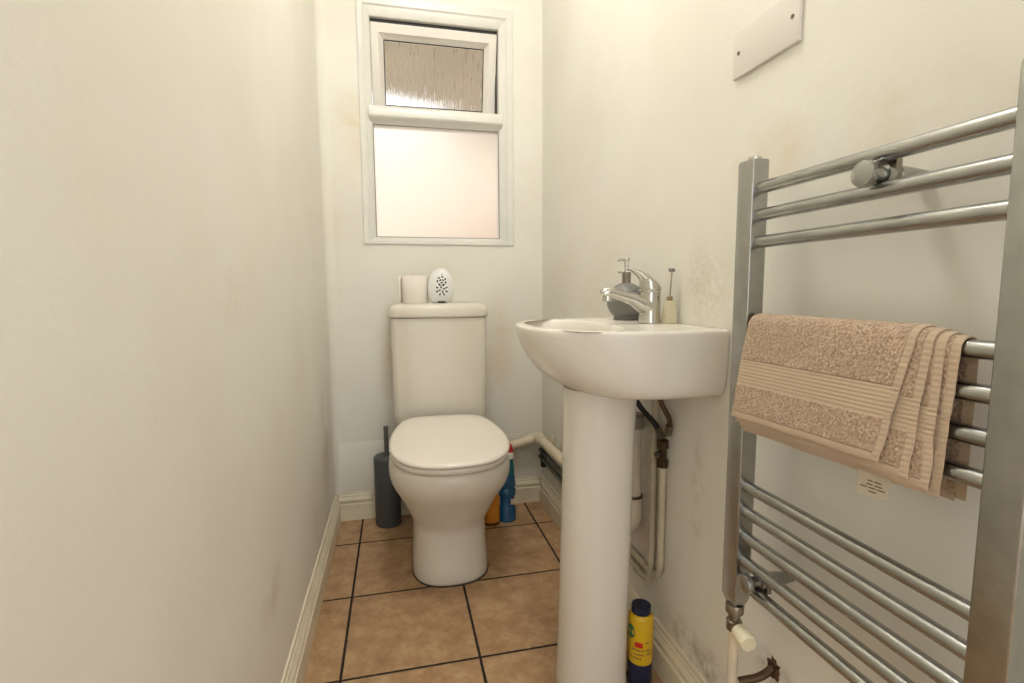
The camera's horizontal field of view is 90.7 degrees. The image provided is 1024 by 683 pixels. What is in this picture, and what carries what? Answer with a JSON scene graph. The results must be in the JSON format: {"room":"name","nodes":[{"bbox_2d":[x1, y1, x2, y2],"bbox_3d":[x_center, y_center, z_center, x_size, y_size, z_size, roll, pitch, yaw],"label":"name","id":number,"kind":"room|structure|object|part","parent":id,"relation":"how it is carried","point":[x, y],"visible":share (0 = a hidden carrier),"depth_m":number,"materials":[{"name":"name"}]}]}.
{"room":"bathroom","nodes":[
{"label":"bathroom","id":0,"kind":"room"},
{"bbox_2d":[0,0,334,682],"bbox_3d":[-0.526,-0.367,0.635,0.220,2.420,2.953,-2,6,-13],"label":"wall","id":1,"kind":"structure","parent":0,"point":[167,488],"depth_m":0.55,"materials":[{"name":"paint"}]},
{"bbox_2d":[281,495,340,682],"bbox_3d":[-0.404,0.777,0.781,0.017,0.112,2.513,-2,6,-13],"label":"baseboard","id":2,"kind":"structure","parent":1,"relation":"attached to","point":[296,665],"depth_m":1.34,"materials":[{"name":"white wood"}]},
{"bbox_2d":[313,0,342,495],"bbox_3d":[-0.679,-0.550,1.859,0.035,2.310,0.035,-2,6,-13],"label":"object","id":3,"kind":"structure","parent":1,"relation":"attached to","point":[319,5],"depth_m":1.88,"materials":[{"name":"paint"}]},
{"bbox_2d":[325,0,541,496],"bbox_3d":[-0.313,-0.519,2.078,0.845,2.420,0.220,-2,6,-13],"label":"wall","id":4,"kind":"structure","parent":0,"point":[505,279],"depth_m":1.99,"materials":[{"name":"paint"}]},
{"bbox_2d":[337,440,389,495],"bbox_3d":[-0.499,0.497,2.025,0.400,0.211,0.004,-2,6,-13],"label":"trim","id":5,"kind":"structure","parent":4,"relation":"attached to","point":[356,458],"depth_m":2.00,"materials":[{"name":"paint"}]},
{"bbox_2d":[355,0,513,245],"bbox_3d":[-0.293,-0.831,1.998,0.585,0.896,0.136,-2,6,-13],"label":"window","id":6,"kind":"structure","parent":4,"relation":"in","point":[437,160],"depth_m":1.96,"materials":[{"name":"white plastic"}]},
{"bbox_3d":[-0.304,-1.036,1.986,0.387,0.230,0.006,-2,19,-13],"label":"sash pane","id":7,"kind":"part","parent":6,"relation":"part of","materials":[{"name":"clear glass"}]},
{"bbox_3d":[-0.303,-1.038,1.984,0.477,0.325,0.045,-2,19,-13],"label":"sash frame","id":8,"kind":"part","parent":6,"relation":"part of","materials":[{"name":"plastic"}]},
{"bbox_3d":[-0.288,-0.617,1.980,0.487,0.423,0.006,-2,6,-13],"label":"pane","id":9,"kind":"part","parent":6,"relation":"part of","materials":[{"name":"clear glass"}]},
{"bbox_2d":[339,475,539,520],"bbox_3d":[-0.280,0.640,2.083,0.821,0.112,0.017,-2,6,-13],"label":"baseboard","id":10,"kind":"structure","parent":4,"relation":"attached to","point":[358,505],"depth_m":2.01,"materials":[{"name":"white wood"}]},
{"bbox_2d":[506,432,541,476],"bbox_3d":[-0.004,0.488,2.138,0.275,0.200,0.004,-2,6,-13],"label":"trim","id":11,"kind":"structure","parent":4,"relation":"attached to","point":[526,461],"depth_m":2.15,"materials":[{"name":"paint"}]},
{"bbox_2d":[304,501,662,682],"bbox_3d":[0.110,0.930,0.410,1.285,0.120,3.933,-2,6,-13],"label":"floor","id":12,"kind":"structure","parent":0,"point":[377,623],"depth_m":1.42,"materials":[{"name":"tile"}]},
{"bbox_2d":[373,426,400,528],"bbox_3d":[-0.482,0.517,1.955,0.099,0.387,0.099,-2,6,-13],"label":"toilet brush","id":13,"kind":"object","parent":12,"relation":"on","point":[387,499],"visible":0.86,"depth_m":1.92,"materials":[{"name":"plastic"}]},
{"bbox_3d":[-0.483,0.380,1.941,0.022,0.113,0.022,-2,6,-13],"label":"handle","id":14,"kind":"part","parent":13,"relation":"part of","materials":[{"name":"plastic"}]},
{"bbox_2d":[388,302,509,587],"bbox_3d":[-0.225,0.304,1.713,0.375,0.857,0.684,-2,6,-13],"label":"toilet","id":15,"kind":"object","parent":12,"relation":"on","point":[448,462],"visible":1,"depth_m":1.61,"materials":[{"name":"ceramic"}]},
{"bbox_2d":[399,276,427,302],"bbox_3d":[-0.363,-0.194,1.886,0.098,0.100,0.097,0,6,-1],"label":"toilet roll","id":16,"kind":"object","parent":15,"relation":"on","point":[412,289],"visible":1,"depth_m":1.84,"materials":[{"name":"paper"}]},
{"bbox_3d":[-0.279,-0.120,1.910,0.364,0.052,0.193,-2,6,-13],"label":"cistern lid","id":17,"kind":"part","parent":15,"relation":"part of","materials":[{"name":"ceramic"}]},
{"bbox_2d":[428,268,453,302],"bbox_3d":[-0.264,-0.208,1.876,0.096,0.128,0.070,-2,6,-13],"label":"air freshener","id":18,"kind":"object","parent":15,"relation":"on","point":[440,285],"visible":1,"depth_m":1.85,"materials":[{"name":"plastic"}]},
{"bbox_3d":[-0.198,0.340,1.599,0.366,0.020,0.427,-2,6,-13],"label":"seat","id":19,"kind":"part","parent":15,"relation":"part of","materials":[{"name":"plastic"}]},
{"bbox_3d":[-0.201,0.308,1.606,0.369,0.041,0.465,-2,6,-13],"label":"seat lid","id":20,"kind":"part","parent":15,"relation":"part of","materials":[{"name":"plastic"}]},
{"bbox_3d":[-0.223,0.535,1.735,0.375,0.394,0.651,-2,6,-13],"label":"bowl","id":21,"kind":"part","parent":15,"relation":"part of","materials":[{"name":"ceramic"}]},
{"bbox_2d":[485,493,499,525],"bbox_3d":[-0.079,0.601,1.951,0.063,0.216,0.047,-2,6,-13],"label":"bottle","id":22,"kind":"object","parent":12,"relation":"on","point":[492,517],"visible":0.42,"depth_m":1.94,"materials":[{"name":"orange plastic"}]},
{"bbox_2d":[499,442,515,522],"bbox_3d":[-0.019,0.549,1.980,0.068,0.312,0.050,-2,6,-13],"label":"bottle","id":23,"kind":"object","parent":12,"relation":"on","point":[507,493],"visible":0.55,"depth_m":1.97,"materials":[{"name":"blue plastic"}]},
{"bbox_2d":[516,317,728,682],"bbox_3d":[0.185,0.375,1.137,0.340,0.831,0.432,-2,6,-13],"label":"basin","id":24,"kind":"object","parent":12,"relation":"on","point":[603,366],"visible":0.98,"depth_m":1.06,"materials":[{"name":"ceramic"}]},
{"bbox_3d":[0.183,0.029,1.101,0.340,0.135,0.432,-2,6,-13],"label":"basin bowl","id":25,"kind":"part","parent":24,"relation":"part of","materials":[{"name":"ceramic"}]},
{"bbox_2d":[607,258,642,319],"bbox_3d":[0.277,-0.127,1.225,0.092,0.148,0.092,-2,6,-13],"label":"soap dispenser","id":26,"kind":"object","parent":24,"relation":"on","point":[620,310],"visible":0.71,"depth_m":1.20,"materials":[{"name":"grey ceramic"}]},
{"bbox_2d":[607,283,642,319],"bbox_3d":[0.277,-0.098,1.228,0.092,0.088,0.092,-2,6,-13],"label":"pot","id":27,"kind":"object","parent":26,"relation":"on","point":[620,310],"depth_m":1.20,"materials":[{"name":"grey ceramic"}]},
{"bbox_2d":[600,267,661,323],"bbox_3d":[0.257,-0.099,1.091,0.140,0.121,0.051,-2,6,-13],"label":"mixer tap","id":28,"kind":"object","parent":24,"relation":"attached to","point":[648,304],"visible":1,"depth_m":1.08,"materials":[{"name":"silver metal"}]},
{"bbox_3d":[0.247,-0.087,1.090,0.120,0.064,0.048,-2,6,-13],"label":"spout","id":29,"kind":"part","parent":28,"relation":"part of","materials":[{"name":"silver metal"}]},
{"bbox_3d":[0.284,-0.135,1.094,0.082,0.051,0.047,-2,6,-13],"label":"lever","id":30,"kind":"part","parent":28,"relation":"part of","materials":[{"name":"silver metal"}]},
{"bbox_2d":[637,400,665,439],"bbox_3d":[0.308,0.158,1.165,0.099,0.130,0.023,4,7,34],"label":"hose","id":31,"kind":"object","parent":24,"relation":"attached to","point":[660,433],"visible":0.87,"depth_m":1.16,"materials":[{"name":"black rubber"}]},
{"bbox_2d":[657,400,672,436],"bbox_3d":[0.332,0.155,1.113,0.047,0.112,0.024,-1,6,-6],"label":"hose","id":32,"kind":"object","parent":24,"relation":"attached to","point":[668,427],"visible":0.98,"depth_m":1.11,"materials":[{"name":"gold metal"}]},
{"bbox_2d":[661,268,676,323],"bbox_3d":[0.337,-0.098,1.080,0.024,0.118,0.024,-2,6,-13],"label":"reed diffuser","id":33,"kind":"object","parent":24,"relation":"on","point":[669,316],"visible":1,"depth_m":1.07,"materials":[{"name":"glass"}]},
{"bbox_2d":[661,301,676,323],"bbox_3d":[0.337,-0.063,1.084,0.024,0.048,0.024,-2,6,-13],"label":"bottle","id":34,"kind":"object","parent":33,"relation":"on","point":[669,316],"depth_m":1.07,"materials":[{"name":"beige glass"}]},
{"bbox_2d":[627,599,653,682],"bbox_3d":[0.293,0.692,1.156,0.055,0.195,0.055,-2,6,-13],"label":"canister","id":35,"kind":"object","parent":12,"relation":"on","point":[640,625],"visible":1,"depth_m":1.13,"materials":[{"name":"blue plastic"}]},
{"bbox_2d":[631,643,650,659],"bbox_3d":[0.289,0.691,1.133,0.043,0.042,0.010,1,6,11],"label":"print","id":36,"kind":"object","parent":35,"relation":"on","point":[639,651],"depth_m":1.13},
{"bbox_2d":[542,0,1023,682],"bbox_3d":[0.512,-0.398,0.871,0.220,2.420,2.953,-2,6,-13],"label":"wall","id":37,"kind":"structure","parent":0,"point":[647,127],"depth_m":0.82,"materials":[{"name":"paint"}]},
{"bbox_2d":[540,447,545,466],"bbox_3d":[0.131,0.482,2.117,0.020,0.085,0.022,-2,6,-13],"label":"bracket","id":38,"kind":"object","parent":37,"relation":"attached to","point":[542,450],"visible":0.58,"depth_m":2.11,"materials":[{"name":"black metal"}]},
{"bbox_2d":[509,412,644,531],"bbox_3d":[0.093,0.332,1.659,0.290,0.392,0.910,-2,6,-13],"label":"pipe","id":39,"kind":"object","parent":37,"relation":"attached to","point":[541,440],"visible":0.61,"depth_m":1.25,"materials":[{"name":"white plastic"}]},
{"bbox_2d":[538,400,658,580],"bbox_3d":[0.228,0.300,1.663,0.017,0.494,0.978,-2,6,-13],"label":"pipe","id":40,"kind":"object","parent":37,"relation":"attached to","point":[655,405],"visible":0.74,"depth_m":1.20,"materials":[{"name":"white metal"}]},
{"bbox_2d":[538,438,668,577],"bbox_3d":[0.228,0.346,1.647,0.038,0.350,1.020,-2,6,-13],"label":"pipe","id":41,"kind":"object","parent":37,"relation":"attached to","point":[663,444],"visible":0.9,"depth_m":1.16,"materials":[{"name":"white metal"}]},
{"bbox_2d":[539,474,707,682],"bbox_3d":[0.403,0.753,0.965,0.017,0.112,2.513,-2,6,-13],"label":"baseboard","id":42,"kind":"structure","parent":37,"relation":"attached to","point":[670,663],"depth_m":1.18,"materials":[{"name":"white wood"}]},
{"bbox_2d":[737,656,779,682],"bbox_3d":[0.409,0.548,0.845,0.063,0.052,0.028,1,6,10],"label":"pipe stub","id":43,"kind":"object","parent":37,"relation":"attached to","point":[772,669],"visible":1,"depth_m":0.83,"materials":[{"name":"gold metal"}]},
{"bbox_2d":[733,0,803,80],"bbox_3d":[0.406,-0.488,0.811,0.007,0.078,0.150,-2,6,-13],"label":"plate","id":44,"kind":"object","parent":37,"relation":"attached to","point":[777,29],"visible":1,"depth_m":0.80,"materials":[{"name":"plastic"}]},
{"bbox_2d":[722,59,1023,682],"bbox_3d":[0.424,0.121,0.629,0.088,0.768,0.394,-2,6,-13],"label":"towel radiator","id":45,"kind":"object","parent":37,"relation":"attached to","point":[992,651],"visible":0.88,"depth_m":0.53,"materials":[{"name":"silver metal"}]},
{"bbox_2d":[726,631,737,682],"bbox_3d":[0.369,0.648,0.856,0.016,0.344,0.016,-2,6,-13],"label":"pipe","id":46,"kind":"object","parent":45,"relation":"attached to","point":[732,656],"visible":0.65,"depth_m":0.84,"materials":[{"name":"white plastic"}]},
{"bbox_3d":[0.359,0.372,0.777,0.012,0.030,0.030,-2,6,-13],"label":"clamp knob","id":47,"kind":"part","parent":45,"relation":"part of","materials":[{"name":"silver metal"}]},
{"bbox_3d":[0.392,0.371,0.784,0.009,0.034,0.024,-2,6,-13],"label":"clamp plate","id":48,"kind":"part","parent":45,"relation":"part of","materials":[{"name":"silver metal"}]},
{"bbox_2d":[731,313,978,500],"bbox_3d":[0.395,0.069,0.630,0.057,0.197,0.297,-2,6,-13],"label":"bath towel","id":49,"kind":"object","parent":45,"relation":"hanging from","point":[876,399],"visible":1,"depth_m":0.56,"materials":[{"name":"beige fabric"}]},
{"bbox_2d":[860,479,884,493],"bbox_3d":[0.401,0.162,0.562,0.002,0.014,0.030,-2,6,-13],"label":"print","id":50,"kind":"object","parent":49,"relation":"on","point":[867,486],"depth_m":0.56},
{"bbox_3d":[0.392,-0.186,0.561,0.012,0.030,0.030,-2,6,-13],"label":"clamp knob","id":51,"kind":"part","parent":45,"relation":"part of","materials":[{"name":"silver metal"}]},
{"bbox_3d":[0.424,-0.187,0.569,0.009,0.034,0.024,-2,6,-13],"label":"clamp plate","id":52,"kind":"part","parent":45,"relation":"part of","materials":[{"name":"silver metal"}]}
]}

